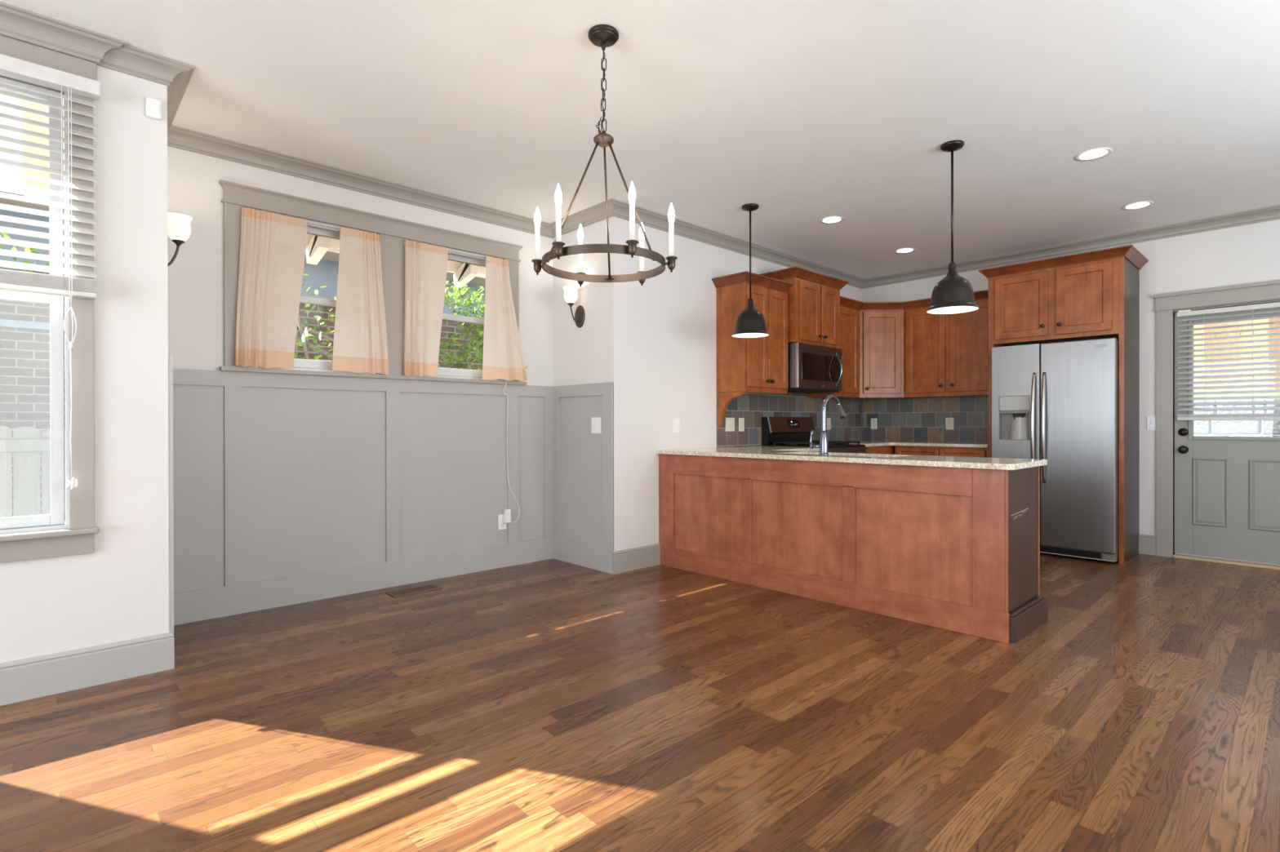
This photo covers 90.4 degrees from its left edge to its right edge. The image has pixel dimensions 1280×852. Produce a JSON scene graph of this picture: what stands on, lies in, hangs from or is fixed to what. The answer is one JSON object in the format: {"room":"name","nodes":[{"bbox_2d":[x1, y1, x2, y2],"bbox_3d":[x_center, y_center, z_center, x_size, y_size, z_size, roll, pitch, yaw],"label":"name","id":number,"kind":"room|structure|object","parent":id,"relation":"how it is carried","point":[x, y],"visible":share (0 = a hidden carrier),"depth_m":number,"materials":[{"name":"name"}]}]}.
{"room":"open-plan kitchen dining room","nodes":[
{"label":"open-plan kitchen dining room","id":0,"kind":"room"},
{"bbox_2d":[0,34,168,663],"bbox_3d":[-4.049,-0.257,1.227,5.057,2.743,0.150,0,0,-43],"label":"wall","id":1,"kind":"structure","parent":0,"point":[117,592],"depth_m":2.79,"materials":[{"name":"white paint"}]},
{"bbox_2d":[0,35,99,563],"bbox_3d":[-2.706,-0.502,2.443,0.943,2.089,0.205,0,0,-43],"label":"window","id":2,"kind":"structure","parent":1,"relation":"in","point":[22,538],"depth_m":2.68,"materials":[{"name":"grey paint"}]},
{"bbox_2d":[0,53,100,489],"bbox_3d":[-2.625,-0.592,2.373,0.936,1.709,0.072,0,0,-43],"label":"window blind","id":3,"kind":"object","parent":2,"relation":"attached to","point":[69,286],"visible":1,"depth_m":2.58,"materials":[{"name":"white plastic"}]},
{"bbox_2d":[0,631,174,706],"bbox_3d":[-3.933,1.032,1.231,4.924,0.165,0.029,0,0,-43],"label":"baseboard","id":4,"kind":"structure","parent":1,"relation":"attached to","point":[33,677],"depth_m":2.69,"materials":[{"name":"grey paint"}]},
{"bbox_2d":[145,96,162,119],"bbox_3d":[-2.177,-1.425,2.850,0.060,0.090,0.031,0,0,-43],"label":"sensor","id":5,"kind":"object","parent":1,"relation":"attached to","point":[153,107],"visible":1,"depth_m":2.84,"materials":[{"name":"white plastic"}]},
{"bbox_2d":[0,1,1279,288],"bbox_3d":[-0.331,-1.598,3.736,12.721,0.087,5.202,0,0,-16],"label":"crown molding","id":6,"kind":"structure","parent":1,"relation":"attached to","point":[16,23],"depth_m":4.41,"materials":[{"name":"grey paint"}]},
{"bbox_2d":[167,146,553,386],"bbox_3d":[-1.695,-0.270,4.479,2.825,2.743,0.150,0,0,-43],"label":"wall","id":7,"kind":"structure","parent":0,"point":[196,274],"depth_m":3.68,"materials":[{"name":"white paint"}]},
{"bbox_2d":[19,98,485,274],"bbox_3d":[-2.035,-1.563,4.820,3.800,0.330,0.814,0,0,-43],"label":"eave","id":8,"kind":"object","parent":7,"relation":"attached to","point":[333,242],"visible":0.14,"depth_m":3.56,"materials":[{"name":"beige paint"}]},
{"bbox_2d":[23,192,485,288],"bbox_3d":[-2.047,-1.461,4.832,3.800,0.425,0.820,0,0,-43],"label":"eave","id":9,"kind":"object","parent":7,"relation":"attached to","point":[317,246],"visible":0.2,"depth_m":4.87,"materials":[{"name":"beige paint"}]},
{"bbox_2d":[218,179,526,385],"bbox_3d":[-1.720,-0.871,4.420,2.055,1.097,0.202,0,0,-43],"label":"window","id":10,"kind":"structure","parent":7,"relation":"in","point":[299,364],"depth_m":4.18,"materials":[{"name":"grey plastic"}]},
{"bbox_2d":[307,223,340,231],"bbox_3d":[-2.049,-1.261,4.000,0.784,0.022,0.022,0,0,-43],"label":"curtain rod","id":11,"kind":"object","parent":10,"relation":"attached to","point":[308,224],"visible":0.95,"depth_m":4.03,"materials":[{"name":"white plastic"}]},
{"bbox_2d":[235,207,307,368],"bbox_3d":[-2.192,-0.811,3.802,0.389,0.939,0.058,0,0,-41],"label":"curtain","id":12,"kind":"object","parent":11,"relation":"hanging from","point":[273,249],"visible":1,"depth_m":3.79,"materials":[{"name":"white fabric"}]},
{"bbox_2d":[332,226,388,374],"bbox_3d":[-1.821,-0.812,4.157,0.362,0.939,0.054,0,0,-43],"label":"curtain","id":13,"kind":"object","parent":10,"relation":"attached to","point":[360,345],"visible":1,"depth_m":4.15,"materials":[{"name":"beige fabric"}]},
{"bbox_2d":[404,241,485,259],"bbox_3d":[-1.336,-1.264,4.666,0.800,0.022,0.022,0,0,-43],"label":"curtain rod","id":14,"kind":"object","parent":10,"relation":"attached to","point":[404,242],"visible":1,"depth_m":4.69,"materials":[{"name":"white plastic"}]},
{"bbox_2d":[404,239,448,377],"bbox_3d":[-1.491,-0.814,4.463,0.323,0.939,0.056,0,0,-43],"label":"curtain","id":15,"kind":"object","parent":14,"relation":"hanging from","point":[425,264],"visible":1,"depth_m":4.45,"materials":[{"name":"white fabric"}]},
{"bbox_2d":[482,255,527,382],"bbox_3d":[-1.042,-0.816,4.884,0.384,0.939,0.068,0,0,-37],"label":"curtain","id":16,"kind":"object","parent":14,"relation":"hanging from","point":[503,358],"visible":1,"depth_m":4.86,"materials":[{"name":"white fabric"}]},
{"bbox_2d":[408,241,503,381],"bbox_3d":[-1.404,-0.827,4.750,0.779,0.955,0.150,0,0,-43],"label":"window","id":17,"kind":"structure","parent":7,"relation":"in","point":[442,372],"depth_m":4.79,"materials":[{"name":"white plastic"}]},
{"bbox_2d":[168,356,613,637],"bbox_3d":[-1.435,0.390,4.094,2.675,1.425,0.769,0,0,-43],"label":"wainscot","id":18,"kind":"structure","parent":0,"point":[285,489],"depth_m":4.24,"materials":[{"name":"grey paint"}]},
{"bbox_2d":[497,514,506,529],"bbox_3d":[-1.071,0.748,4.950,0.072,0.118,0.008,0,0,-43],"label":"wall outlet","id":19,"kind":"object","parent":18,"relation":"attached to","point":[501,526],"visible":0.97,"depth_m":4.94,"materials":[{"name":"white plastic"}]},
{"bbox_2d":[502,382,519,523],"bbox_3d":[-1.001,0.208,4.973,0.147,1.099,0.052,0,0,-43],"label":"charger","id":20,"kind":"object","parent":18,"relation":"attached to","point":[506,513],"visible":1,"depth_m":4.95,"materials":[{"name":"white plastic"}]},
{"bbox_2d":[591,417,601,433],"bbox_3d":[-0.339,-0.004,4.858,0.019,0.122,0.118,0,0,-43],"label":"light switch","id":21,"kind":"object","parent":18,"relation":"attached to","point":[596,423],"visible":1,"depth_m":4.86,"materials":[{"name":"white plastic"}]},
{"bbox_2d":[552,221,600,386],"bbox_3d":[-0.455,-0.274,5.111,0.150,2.743,0.621,0,0,-43],"label":"wall","id":22,"kind":"structure","parent":0,"point":[576,350],"depth_m":5.04,"materials":[{"name":"white paint"}]},
{"bbox_2d":[563,285,585,328],"bbox_3d":[-0.529,-0.928,4.967,0.151,0.308,0.128,0,0,-43],"label":"wall sconce","id":23,"kind":"object","parent":22,"relation":"attached to","point":[571,295],"visible":1,"depth_m":4.95,"materials":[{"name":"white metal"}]},
{"bbox_2d":[0,552,1279,851],"bbox_3d":[0.118,1.132,1.586,11.630,0.050,6.856,0,0,-43],"label":"floor","id":24,"kind":"structure","parent":0,"point":[550,705],"depth_m":2.33,"materials":[{"name":"brown wood"}]},
{"bbox_2d":[385,583,442,597],"bbox_3d":[-1.511,1.099,4.255,0.328,0.006,0.150,0,0,-43],"label":"floor vent","id":25,"kind":"object","parent":24,"relation":"in","point":[395,593],"visible":1,"depth_m":4.24,"materials":[{"name":"brown wood"}]},
{"bbox_2d":[761,416,866,453],"bbox_3d":[1.656,0.501,5.952,0.762,1.181,0.704,0,0,-43],"label":"gas range","id":26,"kind":"object","parent":24,"relation":"on","point":[775,431],"visible":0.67,"depth_m":5.97,"materials":[{"name":"black metal"}]},
{"bbox_2d":[768,444,865,448],"bbox_3d":[1.657,0.184,5.949,0.762,0.016,0.565,0,0,-43],"label":"cooktop","id":27,"kind":"object","parent":26,"relation":"in","point":[830,446],"depth_m":5.83,"materials":[{"name":"black metal"}]},
{"bbox_2d":[658,453,1048,644],"bbox_3d":[1.225,0.659,4.313,0.583,0.876,2.532,0,0,-43],"label":"base cabinet","id":28,"kind":"object","parent":24,"relation":"on","point":[955,549],"visible":0.92,"depth_m":3.76,"materials":[{"name":"brown wood"}]},
{"bbox_2d":[656,445,1047,470],"bbox_3d":[1.490,0.203,4.561,1.358,0.030,2.535,0,0,-43],"label":"countertop","id":29,"kind":"structure","parent":28,"relation":"on","point":[790,453],"depth_m":3.92,"materials":[{"name":"beige stone"}]},
{"bbox_2d":[809,394,846,455],"bbox_3d":[1.244,-0.008,4.199,0.292,0.395,0.133,0,0,-43],"label":"kitchen faucet","id":30,"kind":"object","parent":29,"relation":"on","point":[823,446],"visible":0.98,"depth_m":4.09,"materials":[{"name":"silver metal"}]},
{"bbox_2d":[866,445,894,454],"bbox_3d":[2.350,0.644,6.639,1.164,0.890,0.673,0,0,-43],"label":"base cabinet","id":31,"kind":"object","parent":24,"relation":"on","point":[884,449],"visible":0.02,"depth_m":6.25,"materials":[{"name":"brown wood"}]},
{"bbox_2d":[843,440,988,448],"bbox_3d":[2.644,0.181,6.314,1.152,0.030,1.524,0,0,-43],"label":"countertop","id":32,"kind":"structure","parent":31,"relation":"on","point":[868,443],"depth_m":6.18,"materials":[{"name":"beige stone"}]},
{"bbox_2d":[894,445,988,457],"bbox_3d":[3.060,0.644,6.257,0.648,0.890,0.872,0,0,-43],"label":"base cabinet","id":33,"kind":"object","parent":24,"relation":"on","point":[899,450],"visible":0.05,"depth_m":6.04,"materials":[{"name":"brown wood"}]},
{"bbox_2d":[991,337,1118,562],"bbox_3d":[3.637,0.195,5.501,0.776,1.790,0.887,0,0,-43],"label":"refrigerator","id":34,"kind":"object","parent":24,"relation":"on","point":[1057,402],"visible":0.88,"depth_m":5.20,"materials":[{"name":"grey metal"}]},
{"bbox_2d":[977,244,1148,564],"bbox_3d":[3.679,-0.158,5.559,0.692,2.495,1.109,0,0,-43],"label":"tall cabinet","id":35,"kind":"object","parent":24,"relation":"on","point":[1094,295],"visible":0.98,"depth_m":5.25,"materials":[{"name":"brown wood"}]},
{"bbox_2d":[1172,553,1279,570],"bbox_3d":[4.765,1.078,4.960,0.130,0.022,0.926,0,0,-43],"label":"threshold","id":36,"kind":"object","parent":24,"relation":"on","point":[1251,564],"visible":1,"depth_m":5.03,"materials":[{"name":"brown wood"}]},
{"bbox_2d":[0,0,1279,279],"bbox_3d":[0.113,-1.696,1.578,11.630,0.120,6.856,0,0,-43],"label":"ceiling","id":37,"kind":"structure","parent":0,"point":[804,112],"depth_m":3.26,"materials":[{"name":"white paint"}]},
{"bbox_2d":[531,24,677,286],"bbox_3d":[-0.151,-1.138,2.655,0.598,1.001,0.585,0,0,-43],"label":"chandelier","id":38,"kind":"object","parent":37,"relation":"hanging from","point":[603,36],"visible":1,"depth_m":2.62,"materials":[{"name":"brown metal"}]},
{"bbox_2d":[531,206,542,275],"bbox_3d":[-0.431,-0.781,2.678,0.049,0.287,0.051,0,0,-43],"label":"candle","id":39,"kind":"object","parent":38,"relation":"on","point":[537,262],"depth_m":2.67,"materials":[{"name":"white wax"}]},
{"bbox_2d":[551,183,564,259],"bbox_3d":[-0.308,-0.780,2.426,0.056,0.287,0.049,0,0,-43],"label":"candle","id":40,"kind":"object","parent":38,"relation":"on","point":[559,251],"depth_m":2.41,"materials":[{"name":"white wax"}]},
{"bbox_2d":[575,224,586,286],"bbox_3d":[-0.270,-0.782,2.908,0.049,0.287,0.056,0,0,-43],"label":"candle","id":41,"kind":"object","parent":38,"relation":"on","point":[580,276],"depth_m":2.90,"materials":[{"name":"white wax"}]},
{"bbox_2d":[626,181,638,257],"bbox_3d":[-0.032,-0.781,2.404,0.049,0.287,0.056,0,0,-43],"label":"candle","id":42,"kind":"object","parent":38,"relation":"on","point":[632,248],"depth_m":2.39,"materials":[{"name":"white wax"}]},
{"bbox_2d":[636,222,645,285],"bbox_3d":[0.006,-0.782,2.886,0.056,0.287,0.049,0,0,-43],"label":"candle","id":43,"kind":"object","parent":38,"relation":"on","point":[640,274],"depth_m":2.88,"materials":[{"name":"white wax"}]},
{"bbox_2d":[665,202,677,272],"bbox_3d":[0.130,-0.782,2.635,0.049,0.287,0.051,0,0,-43],"label":"candle","id":44,"kind":"object","parent":38,"relation":"on","point":[671,259],"depth_m":2.62,"materials":[{"name":"white wax"}]},
{"bbox_2d":[731,203,768,337],"bbox_3d":[0.826,-1.162,4.761,0.279,0.969,0.279,0,0,-43],"label":"pendant lamp","id":45,"kind":"object","parent":37,"relation":"hanging from","point":[750,322],"visible":1,"depth_m":4.70,"materials":[{"name":"brown metal"}]},
{"bbox_2d":[819,216,844,223],"bbox_3d":[1.533,-1.646,5.082,0.188,0.004,0.188,0,0,-43],"label":"recessed light","id":46,"kind":"object","parent":37,"relation":"in","point":[829,220],"visible":1,"depth_m":5.08,"materials":[{"name":"white glass"}]},
{"bbox_2d":[893,247,915,253],"bbox_3d":[2.493,-1.651,5.983,0.188,0.004,0.188,0,0,-43],"label":"recessed light","id":47,"kind":"object","parent":37,"relation":"in","point":[901,251],"visible":1,"depth_m":5.99,"materials":[{"name":"white glass"}]},
{"bbox_2d":[926,139,979,314],"bbox_3d":[1.826,-1.161,3.717,0.279,0.969,0.279,0,0,-43],"label":"pendant lamp","id":48,"kind":"object","parent":37,"relation":"hanging from","point":[953,294],"visible":1,"depth_m":3.67,"materials":[{"name":"brown metal"}]},
{"bbox_2d":[1074,147,1112,160],"bbox_3d":[2.746,-1.645,3.852,0.188,0.004,0.188,0,0,-43],"label":"recessed light","id":49,"kind":"object","parent":37,"relation":"in","point":[1099,153],"visible":1,"depth_m":3.85,"materials":[{"name":"white glass"}]},
{"bbox_2d":[1121,200,1153,209],"bbox_3d":[3.724,-1.649,4.759,0.188,0.004,0.188,0,0,-43],"label":"recessed light","id":50,"kind":"object","parent":37,"relation":"in","point":[1139,205],"visible":1,"depth_m":4.75,"materials":[{"name":"white glass"}]},
{"bbox_2d":[600,216,862,551],"bbox_3d":[1.182,-0.279,6.103,3.898,2.743,0.162,0,0,-43],"label":"wall","id":51,"kind":"structure","parent":0,"point":[659,336],"depth_m":5.09,"materials":[{"name":"white paint"}]},
{"bbox_2d":[612,543,660,574],"bbox_3d":[-0.025,1.015,4.880,0.489,0.165,0.029,0,0,-43],"label":"baseboard","id":52,"kind":"structure","parent":51,"relation":"attached to","point":[640,557],"depth_m":4.86,"materials":[{"name":"grey paint"}]},
{"bbox_2d":[673,417,679,432],"bbox_3d":[0.302,-0.004,5.174,0.072,0.118,0.019,0,0,-43],"label":"light switch","id":53,"kind":"object","parent":51,"relation":"attached to","point":[676,420],"visible":1,"depth_m":5.17,"materials":[{"name":"white plastic"}]},
{"bbox_2d":[725,417,734,431],"bbox_3d":[0.802,-0.014,5.625,0.125,0.122,0.019,0,0,-43],"label":"wall outlet","id":54,"kind":"object","parent":51,"relation":"attached to","point":[730,422],"visible":1,"depth_m":5.63,"materials":[{"name":"beige plastic"}]},
{"bbox_2d":[738,417,744,431],"bbox_3d":[0.918,-0.012,5.740,0.076,0.122,0.008,0,0,-43],"label":"wall outlet","id":55,"kind":"object","parent":51,"relation":"attached to","point":[741,420],"visible":1,"depth_m":5.74,"materials":[{"name":"beige plastic"}]},
{"bbox_2d":[711,271,793,427],"bbox_3d":[0.993,-0.629,5.577,0.677,1.283,0.372,0,0,-43],"label":"upper cabinet","id":56,"kind":"object","parent":51,"relation":"attached to","point":[744,366],"visible":0.98,"depth_m":5.45,"materials":[{"name":"brown wood"}]},
{"bbox_2d":[760,266,848,348],"bbox_3d":[1.553,-1.077,6.048,0.901,0.653,0.447,0,0,-43],"label":"upper cabinet","id":57,"kind":"object","parent":51,"relation":"attached to","point":[814,297],"visible":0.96,"depth_m":5.84,"materials":[{"name":"brown wood"}]},
{"bbox_2d":[787,342,842,393],"bbox_3d":[1.575,-0.539,6.034,0.762,0.423,0.474,0,0,-43],"label":"microwave","id":58,"kind":"object","parent":57,"relation":"attached to","point":[812,368],"visible":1,"depth_m":5.85,"materials":[{"name":"silver metal"}]},
{"bbox_2d":[826,417,831,429],"bbox_3d":[2.008,-0.023,6.758,0.076,0.122,0.008,0,0,-43],"label":"wall outlet","id":59,"kind":"object","parent":51,"relation":"attached to","point":[828,420],"visible":1,"depth_m":6.75,"materials":[{"name":"beige plastic"}]},
{"bbox_2d":[806,296,863,398],"bbox_3d":[2.008,-0.785,6.524,0.525,0.980,0.370,0,0,-43],"label":"upper cabinet","id":60,"kind":"object","parent":51,"relation":"attached to","point":[850,308],"visible":0.5,"depth_m":6.45,"materials":[{"name":"brown wood"}]},
{"bbox_2d":[837,302,912,399],"bbox_3d":[2.524,-0.787,6.808,0.668,0.980,0.659,0,0,-43],"label":"upper cabinet","id":61,"kind":"object","parent":51,"relation":"attached to","point":[882,324],"visible":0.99,"depth_m":6.59,"materials":[{"name":"brown wood"}]},
{"bbox_2d":[862,219,1279,554],"bbox_3d":[4.620,-0.282,5.159,0.162,2.743,5.935,0,0,-43],"label":"wall","id":62,"kind":"structure","parent":0,"point":[1247,253],"depth_m":5.39,"materials":[{"name":"white paint"}]},
{"bbox_2d":[871,418,877,429],"bbox_3d":[2.636,-0.025,7.160,0.008,0.122,0.074,0,0,-43],"label":"wall outlet","id":63,"kind":"object","parent":62,"relation":"attached to","point":[873,421],"visible":1,"depth_m":7.16,"materials":[{"name":"beige plastic"}]},
{"bbox_2d":[903,289,988,398],"bbox_3d":[3.143,-0.787,6.354,0.382,0.980,0.900,0,0,-43],"label":"upper cabinet","id":64,"kind":"object","parent":62,"relation":"attached to","point":[946,355],"visible":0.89,"depth_m":6.29,"materials":[{"name":"brown wood"}]},
{"bbox_2d":[945,417,953,429],"bbox_3d":[3.195,-0.024,6.561,0.008,0.124,0.082,0,0,-43],"label":"wall outlet","id":65,"kind":"object","parent":62,"relation":"attached to","point":[948,421],"visible":1,"depth_m":6.56,"materials":[{"name":"beige plastic"}]},
{"bbox_2d":[1138,533,1156,555],"bbox_3d":[4.303,1.006,5.391,0.017,0.165,0.117,0,0,-43],"label":"baseboard","id":66,"kind":"structure","parent":62,"relation":"attached to","point":[1147,544],"depth_m":5.38,"materials":[{"name":"grey paint"}]},
{"bbox_2d":[1146,416,1155,430],"bbox_3d":[4.317,-0.024,5.369,0.019,0.120,0.062,0,0,-43],"label":"light switch","id":67,"kind":"object","parent":62,"relation":"attached to","point":[1151,420],"visible":1,"depth_m":5.37,"materials":[{"name":"white plastic"}]},
{"bbox_2d":[1152,279,1279,557],"bbox_3d":[4.755,-0.007,4.955,0.145,2.192,1.172,0,0,-43],"label":"door frame","id":68,"kind":"structure","parent":62,"relation":"attached to","point":[1166,303],"depth_m":5.28,"materials":[{"name":"grey paint"}]},
{"bbox_2d":[1173,302,1279,564],"bbox_3d":[4.745,0.054,4.941,0.112,2.000,0.918,0,0,-43],"label":"door","id":69,"kind":"structure","parent":62,"relation":"in","point":[1227,489],"depth_m":5.06,"materials":[{"name":"grey paint"}]},
{"bbox_2d":[1176,302,1279,420],"bbox_3d":[4.724,-0.496,4.922,0.075,0.901,0.868,0,0,-43],"label":"door blind","id":70,"kind":"object","parent":69,"relation":"attached to","point":[1182,313],"visible":1,"depth_m":5.00,"materials":[{"name":"white plastic"}]},
{"bbox_2d":[1193,398,1279,437],"bbox_3d":[6.429,0.499,7.433,0.360,1.590,8.635,0,0,-43],"label":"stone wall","id":71,"kind":"structure","parent":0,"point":[1233,428],"depth_m":7.03,"materials":[{"name":"white stone"}]},
{"bbox_3d":[-2.570,-0.265,3.237,0.150,2.743,0.771,0,0,-43],"label":"wall","id":72,"kind":"structure","parent":0,"visible":0},
{"bbox_2d":[167,212,192,266],"bbox_3d":[-2.374,-0.920,3.244,0.151,0.308,0.128,0,0,-43],"label":"wall sconce","id":73,"kind":"object","parent":72,"relation":"attached to","point":[179,228],"visible":0.7,"depth_m":3.22,"materials":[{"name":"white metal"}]},
{"label":"outside","id":74,"kind":"structure","parent":0,"visible":0},
{"bbox_3d":[-8.169,1.506,16.082,38.000,0.150,25.344,0,0,-43],"label":"ground","id":75,"kind":"structure","parent":74,"visible":0},
{"bbox_2d":[0,231,49,272],"bbox_3d":[-4.822,-0.114,4.274,1.349,3.145,0.575,0,0,-43],"label":"leafy tree","id":76,"kind":"object","parent":75,"relation":"on","point":[34,251],"visible":0.18,"depth_m":4.54,"materials":[{"name":"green plant"}]},
{"bbox_2d":[0,425,65,522],"bbox_3d":[-5.348,0.731,3.297,4.679,1.462,0.118,0,0,-43],"label":"fence","id":77,"kind":"object","parent":75,"relation":"on","point":[26,445],"visible":0.09,"depth_m":4.38,"materials":[{"name":"white wood"}]},
{"bbox_2d":[0,105,485,516],"bbox_3d":[-6.080,-1.600,7.969,22.000,6.100,6.050,0,0,-43],"label":"house","id":78,"kind":"structure","parent":75,"relation":"on","point":[24,327],"depth_m":5.45,"materials":[{"name":"grey brick"}]},
{"bbox_2d":[293,273,336,360],"bbox_3d":[-2.858,0.012,5.520,0.581,2.880,1.266,0,0,36],"label":"leafy tree","id":79,"kind":"object","parent":75,"relation":"on","point":[300,341],"visible":0.23,"depth_m":5.54,"materials":[{"name":"green plant"}]},
{"bbox_2d":[438,280,484,370],"bbox_3d":[-1.846,-0.065,6.947,1.255,3.021,0.685,0,0,-30],"label":"leafy tree","id":80,"kind":"object","parent":75,"relation":"on","point":[478,356],"visible":0.41,"depth_m":6.87,"materials":[{"name":"green plant"}]},
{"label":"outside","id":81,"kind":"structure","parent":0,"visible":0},
{"bbox_2d":[1182,553,1277,564],"bbox_3d":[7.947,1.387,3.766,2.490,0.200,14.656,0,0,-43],"label":"door sweep","id":82,"kind":"object","parent":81,"point":[1182,553],"depth_m":6.12,"materials":[{"name":"grey paint"}]},
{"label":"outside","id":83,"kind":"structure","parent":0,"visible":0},
{"bbox_2d":[1193,392,1279,417],"bbox_3d":[10.738,-0.328,7.290,6.350,0.400,16.000,0,0,-43],"label":"lawn","id":84,"kind":"structure","parent":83,"point":[1259,393],"depth_m":8.01,"materials":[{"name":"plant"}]},
{"bbox_2d":[1193,317,1279,391],"bbox_3d":[9.156,-1.305,9.281,0.060,1.850,11.072,0,0,-43],"label":"fence","id":85,"kind":"object","parent":84,"relation":"on","point":[1278,318],"visible":0.06,"depth_m":9.50,"materials":[{"name":"brown wood"}]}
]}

